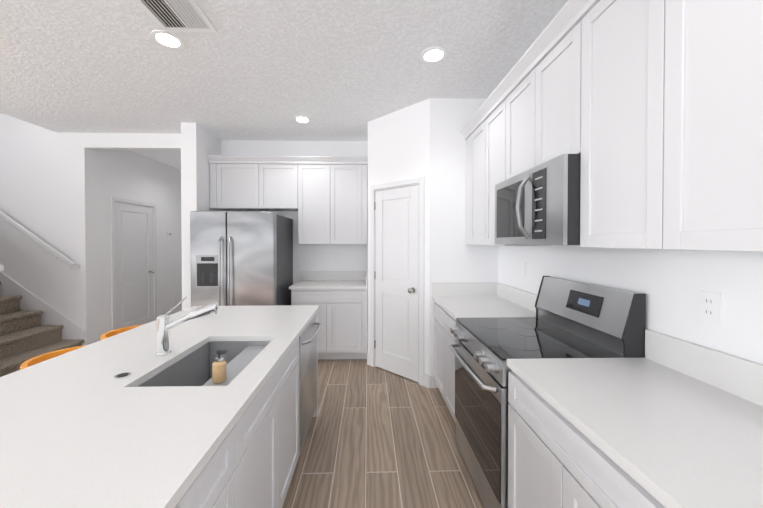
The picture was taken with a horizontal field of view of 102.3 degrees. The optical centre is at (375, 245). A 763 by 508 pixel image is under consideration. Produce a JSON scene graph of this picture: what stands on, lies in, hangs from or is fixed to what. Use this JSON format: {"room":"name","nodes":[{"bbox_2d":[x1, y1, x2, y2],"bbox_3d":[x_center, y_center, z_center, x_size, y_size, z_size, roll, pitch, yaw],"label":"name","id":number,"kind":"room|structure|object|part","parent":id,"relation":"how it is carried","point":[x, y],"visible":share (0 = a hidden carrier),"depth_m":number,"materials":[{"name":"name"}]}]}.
{"room":"kitchen","nodes":[
{"label":"kitchen","id":0,"kind":"room"},
{"bbox_2d":[0,0,567,169],"bbox_3d":[-3.389,-2.804,1.793,11.200,2.740,12.000,0,1,-1],"label":"ceiling","id":1,"kind":"structure","parent":0,"point":[332,70],"depth_m":2.43,"materials":[{"name":"white paint"}]},
{"bbox_2d":[151,30,184,48],"bbox_3d":[-1.446,-1.433,2.143,0.196,0.010,0.196,0,1,-1],"label":"recessed light","id":2,"kind":"object","parent":1,"relation":"in","point":[167,39],"visible":1,"depth_m":2.13,"materials":[{"name":"white plastic"}]},
{"bbox_2d":[135,0,216,31],"bbox_3d":[-1.225,-1.429,1.878,0.344,0.011,0.344,0,1,-1],"label":"ceiling vent","id":3,"kind":"object","parent":1,"relation":"in","point":[177,15],"visible":0.98,"depth_m":1.91,"materials":[{"name":"white metal"}]},
{"bbox_2d":[294,116,310,122],"bbox_3d":[-0.839,-1.448,3.538,0.196,0.010,0.196,0,1,-1],"label":"recessed light","id":4,"kind":"object","parent":1,"relation":"in","point":[301,119],"visible":0.96,"depth_m":3.52,"materials":[{"name":"white plastic"}]},
{"bbox_2d":[421,46,446,62],"bbox_3d":[0.440,-1.435,2.318,0.196,0.010,0.196,0,1,-1],"label":"recessed light","id":5,"kind":"object","parent":1,"relation":"in","point":[435,54],"visible":1,"depth_m":2.30,"materials":[{"name":"white plastic"}]},
{"bbox_2d":[0,98,762,387],"bbox_3d":[-3.803,-1.317,1.099,10.340,5.500,10.600,0,1,-1],"label":"wall","id":6,"kind":"structure","parent":0,"point":[60,192],"depth_m":3.95,"materials":[{"name":"white paint"}]},
{"bbox_2d":[0,210,79,268],"bbox_3d":[-6.058,-1.356,3.868,4.468,3.308,0.093,0,1,-1],"label":"handrail","id":7,"kind":"object","parent":6,"relation":"attached to","point":[37,239],"visible":1,"depth_m":3.88,"materials":[{"name":"white paint"}]},
{"bbox_2d":[0,271,85,345],"bbox_3d":[-6.354,-0.636,3.909,5.170,4.078,0.014,0,1,-1],"label":"skirt","id":8,"kind":"object","parent":6,"relation":"attached to","point":[50,315],"visible":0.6,"depth_m":3.97,"materials":[{"name":"white paint"}]},
{"bbox_3d":[-3.822,0.342,4.842,0.116,2.102,0.924,0,1,-1],"label":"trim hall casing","id":9,"kind":"part","parent":6,"relation":"part of","materials":[{"name":"white paint"}]},
{"bbox_2d":[115,202,152,328],"bbox_3d":[-3.798,0.372,4.843,0.035,2.018,0.780,0,1,-1],"label":"hall door","id":10,"kind":"structure","parent":6,"relation":"in","point":[134,262],"depth_m":4.81,"materials":[{"name":"white paint"}]},
{"bbox_2d":[167,232,171,237],"bbox_3d":[-3.788,-0.196,5.662,0.020,0.100,0.100,0,1,-1],"label":"thermostat","id":11,"kind":"object","parent":6,"relation":"attached to","point":[169,234],"visible":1,"depth_m":5.64,"materials":[{"name":"white plastic"}]},
{"bbox_2d":[208,159,262,210],"bbox_3d":[-1.787,-0.781,4.107,0.686,0.604,0.328,0,1,-1],"label":"upper cabinet","id":12,"kind":"object","parent":6,"relation":"attached to","point":[235,184],"depth_m":3.95,"materials":[{"name":"white paint"}]},
{"bbox_2d":[263,159,290,210],"bbox_3d":[-1.282,-0.781,4.119,0.559,0.604,0.328,0,1,-1],"label":"upper cabinet","id":13,"kind":"object","parent":6,"relation":"attached to","point":[276,172],"depth_m":3.96,"materials":[{"name":"white paint"}]},
{"bbox_3d":[-1.117,-1.099,4.092,2.024,0.090,0.383,0,1,-1],"label":"crown mould","id":14,"kind":"part","parent":13,"relation":"part of","materials":[{"name":"white paint"}]},
{"bbox_2d":[291,159,334,243],"bbox_3d":[-0.796,-0.551,4.133,0.535,1.064,0.328,0,1,-1],"label":"upper cabinet","id":15,"kind":"object","parent":6,"relation":"attached to","point":[326,197],"depth_m":3.97,"materials":[{"name":"white paint"}]},
{"bbox_2d":[300,271,366,278],"bbox_3d":[-0.588,0.419,4.302,0.917,0.129,0.020,0,1,-1],"label":"backsplash","id":16,"kind":"structure","parent":6,"relation":"attached to","point":[303,274],"depth_m":4.29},
{"bbox_2d":[335,159,366,243],"bbox_3d":[-0.377,-0.551,4.142,0.541,1.064,0.328,0,1,-1],"label":"upper cabinet","id":17,"kind":"object","parent":6,"relation":"attached to","point":[350,174],"depth_m":3.99,"materials":[{"name":"white paint"}]},
{"bbox_3d":[0.200,0.344,3.336,0.415,1.695,0.449,0,1,-1],"label":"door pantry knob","id":18,"kind":"part","parent":6,"relation":"part of","materials":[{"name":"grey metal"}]},
{"bbox_3d":[0.231,0.359,3.347,0.569,2.100,0.569,0,1,-1],"label":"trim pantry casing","id":19,"kind":"part","parent":6,"relation":"part of","materials":[{"name":"white paint"}]},
{"bbox_2d":[464,132,467,244],"bbox_3d":[1.060,-0.539,2.947,0.328,1.063,0.186,0,1,-1],"label":"upper cabinet","id":20,"kind":"object","parent":6,"relation":"attached to","point":[465,133],"depth_m":2.99,"materials":[{"name":"white paint"}]},
{"bbox_2d":[468,120,479,244],"bbox_3d":[1.066,-0.536,2.695,0.328,1.063,0.433,0,1,-1],"label":"upper cabinet","id":21,"kind":"object","parent":6,"relation":"attached to","point":[474,132],"depth_m":2.81,"materials":[{"name":"white paint"}]},
{"bbox_2d":[480,92,550,245],"bbox_3d":[1.074,-0.532,2.349,0.328,1.063,0.493,0,1,-1],"label":"upper cabinet","id":22,"kind":"object","parent":6,"relation":"attached to","point":[492,122],"depth_m":2.43,"materials":[{"name":"white paint"}]},
{"bbox_2d":[504,68,527,180],"bbox_3d":[1.084,-0.744,1.942,0.328,0.631,0.440,0,1,-1],"label":"upper cabinet","id":23,"kind":"object","parent":6,"relation":"attached to","point":[516,94],"depth_m":2.03,"materials":[{"name":"white paint"}]},
{"bbox_2d":[524,24,567,171],"bbox_3d":[1.091,-0.741,1.620,0.328,0.631,0.440,0,1,-1],"label":"upper cabinet","id":24,"kind":"object","parent":6,"relation":"attached to","point":[546,126],"depth_m":1.66,"materials":[{"name":"white paint"}]},
{"bbox_2d":[495,154,580,244],"bbox_3d":[1.014,-0.214,1.784,0.472,0.416,0.758,0,1,-1],"label":"microwave","id":25,"kind":"object","parent":24,"relation":"attached to","point":[539,204],"visible":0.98,"depth_m":1.56,"materials":[{"name":"silver metal"}]},
{"bbox_2d":[568,0,639,248],"bbox_3d":[1.101,-0.520,1.206,0.328,1.063,0.514,0,1,-1],"label":"upper cabinet","id":26,"kind":"object","parent":6,"relation":"attached to","point":[604,35],"depth_m":1.25,"materials":[{"name":"white paint"}]},
{"bbox_2d":[496,283,762,406],"bbox_3d":[1.260,0.454,0.995,0.020,0.129,4.116,0,1,-1],"label":"backsplash","id":27,"kind":"structure","parent":6,"relation":"attached to","point":[743,377],"depth_m":1.18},
{"bbox_2d":[636,0,762,251],"bbox_3d":[1.110,-0.516,0.810,0.328,1.063,0.512,0,1,-1],"label":"upper cabinet","id":28,"kind":"object","parent":6,"relation":"attached to","point":[650,112],"depth_m":0.90,"materials":[{"name":"white paint"}]},
{"bbox_2d":[699,290,721,324],"bbox_3d":[1.263,0.232,1.161,0.007,0.116,0.072,0,1,-1],"label":"electrical outlet","id":29,"kind":"object","parent":6,"relation":"attached to","point":[710,304],"visible":1,"depth_m":1.16,"materials":[{"name":"white plastic"}]},
{"bbox_2d":[282,359,484,507],"bbox_3d":[-3.389,1.455,1.838,11.200,0.060,12.000,0,1,-1],"label":"floor","id":30,"kind":"structure","parent":0,"point":[377,437],"depth_m":2.15,"materials":[{"name":"brown wood"}]},
{"bbox_2d":[0,281,83,376],"bbox_3d":[-6.313,-0.017,3.407,5.128,2.850,1.001,0,1,-1],"label":"stair steps","id":31,"kind":"structure","parent":30,"relation":"on","point":[25,335],"depth_m":3.66,"materials":[{"name":"carpet"}]},
{"bbox_2d":[20,345,86,369],"bbox_3d":[-1.713,1.024,1.743,0.383,0.806,0.370,0,1,-1],"label":"stool","id":32,"kind":"object","parent":30,"relation":"on","point":[38,359],"depth_m":1.75,"materials":[{"name":"orange wood"}]},
{"bbox_2d":[100,324,143,339],"bbox_3d":[-1.724,1.019,2.223,0.383,0.806,0.370,0,1,-1],"label":"stool","id":33,"kind":"object","parent":30,"relation":"on","point":[111,333],"visible":0.08,"depth_m":2.24,"materials":[{"name":"orange wood"}]},
{"bbox_2d":[190,211,292,306],"bbox_3d":[-1.579,0.509,3.770,0.910,1.790,0.942,0,1,-1],"label":"fridge","id":34,"kind":"object","parent":30,"relation":"on","point":[241,258],"visible":0.56,"depth_m":3.37,"materials":[{"name":"silver metal"}]},
{"bbox_2d":[176,313,317,507],"bbox_3d":[-0.816,0.986,1.594,0.712,0.884,1.960,0,1,-1],"label":"kitchen island","id":35,"kind":"object","parent":30,"relation":"on","point":[255,468],"depth_m":1.25,"materials":[{"name":"white paint"}]},
{"bbox_2d":[0,305,319,507],"bbox_3d":[-0.689,0.528,1.587,0.486,0.030,1.990,0,1,-1],"label":"island countertop","id":36,"kind":"structure","parent":35,"relation":"on","point":[140,446],"depth_m":0.82,"materials":[{"name":"white stone"}]},
{"bbox_2d":[152,297,219,356],"bbox_3d":[-0.892,0.390,1.506,0.291,0.249,0.158,0,1,-1],"label":"faucet","id":37,"kind":"object","parent":36,"relation":"on","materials":[{"name":"silver metal"}]},
{"bbox_2d":[136,337,271,384],"bbox_3d":[-0.741,0.651,1.437,0.395,0.236,0.630,0,1,-1],"label":"sink","id":38,"kind":"object","parent":36,"relation":"in","point":[195,368],"depth_m":1.60,"materials":[{"name":"grey metal"}]},
{"bbox_2d":[212,350,226,382],"bbox_3d":[-0.661,0.508,1.302,0.054,0.126,0.054,0,1,-1],"label":"soap bottle","id":39,"kind":"object","parent":38,"relation":"in","point":[219,369],"visible":1,"depth_m":1.28,"materials":[{"name":"brown plastic"}]},
{"bbox_2d":[298,313,320,454],"bbox_3d":[-0.756,0.984,2.223,0.682,0.875,0.610,0,1,-1],"label":"dishwasher","id":40,"kind":"object","parent":30,"relation":"on","point":[307,360],"visible":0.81,"depth_m":2.14,"materials":[{"name":"silver metal"}]},
{"bbox_2d":[291,291,366,359],"bbox_3d":[-0.561,0.960,4.004,0.917,0.884,0.628,0,1,-1],"label":"base cabinet","id":41,"kind":"object","parent":30,"relation":"on","point":[342,315],"depth_m":3.70,"materials":[{"name":"white paint"}]},
{"bbox_2d":[289,279,366,290],"bbox_3d":[-0.571,0.502,3.989,0.937,0.030,0.648,0,1,-1],"label":"countertop","id":42,"kind":"structure","parent":41,"relation":"on","point":[304,284],"depth_m":3.77,"materials":[{"name":"white stone"}]},
{"bbox_2d":[433,299,551,422],"bbox_3d":[0.903,0.974,2.614,0.658,0.884,0.874,0,1,-1],"label":"base cabinet","id":43,"kind":"object","parent":30,"relation":"on","point":[444,358],"depth_m":2.56,"materials":[{"name":"white paint"}]},
{"bbox_2d":[432,295,535,318],"bbox_3d":[0.900,0.516,2.609,0.664,0.030,0.874,0,1,-1],"label":"countertop","id":44,"kind":"structure","parent":43,"relation":"on","point":[458,306],"depth_m":2.50,"materials":[{"name":"white stone"}]},
{"bbox_2d":[449,276,645,507],"bbox_3d":[0.867,0.822,1.792,0.742,1.208,0.758,0,1,-1],"label":"range","id":45,"kind":"object","parent":30,"relation":"on","point":[573,319],"visible":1,"depth_m":1.63,"materials":[{"name":"silver metal"}]},
{"bbox_2d":[507,363,647,507],"bbox_3d":[0.942,0.992,0.984,0.658,0.884,0.857,0,1,-1],"label":"base cabinet","id":46,"kind":"object","parent":30,"relation":"on","point":[553,462],"depth_m":1.05,"materials":[{"name":"white paint"}]},
{"bbox_2d":[507,357,762,507],"bbox_3d":[0.958,0.543,0.169,0.664,0.030,2.477,0,1,-1],"label":"countertop","id":47,"kind":"structure","parent":46,"relation":"on","point":[697,444],"depth_m":0.90,"materials":[{"name":"white stone"}]},
{"bbox_2d":[648,487,675,507],"bbox_3d":[0.959,1.000,0.235,0.658,0.884,0.898,0,1,-1],"label":"base cabinet","id":48,"kind":"object","parent":30,"relation":"on","point":[654,501],"depth_m":0.69,"materials":[{"name":"white paint"}]},
{"bbox_2d":[368,98,429,374],"bbox_3d":[0.256,-0.021,3.369,0.863,2.860,0.100,1,1,44],"label":"wall","id":49,"kind":"structure","parent":0,"point":[398,145],"depth_m":3.24,"materials":[{"name":"white paint"}]},
{"bbox_2d":[93,309,431,387],"bbox_3d":[-1.628,1.330,4.683,4.295,0.130,3.394,0,1,-1],"label":"baseboard","id":50,"kind":"structure","parent":49,"relation":"attached to","point":[427,381],"depth_m":3.06,"materials":[{"name":"white paint"}]},
{"bbox_2d":[376,185,418,381],"bbox_3d":[0.234,0.388,3.350,0.607,2.018,0.035,1,1,44],"label":"pantry door","id":51,"kind":"structure","parent":49,"relation":"in","point":[397,278],"depth_m":3.32,"materials":[{"name":"white paint"}]},
{"bbox_2d":[432,283,495,294],"bbox_3d":[0.880,0.432,3.035,0.644,0.129,0.020,0,1,-1],"label":"backsplash","id":52,"kind":"structure","parent":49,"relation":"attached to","point":[437,288],"depth_m":3.02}
]}

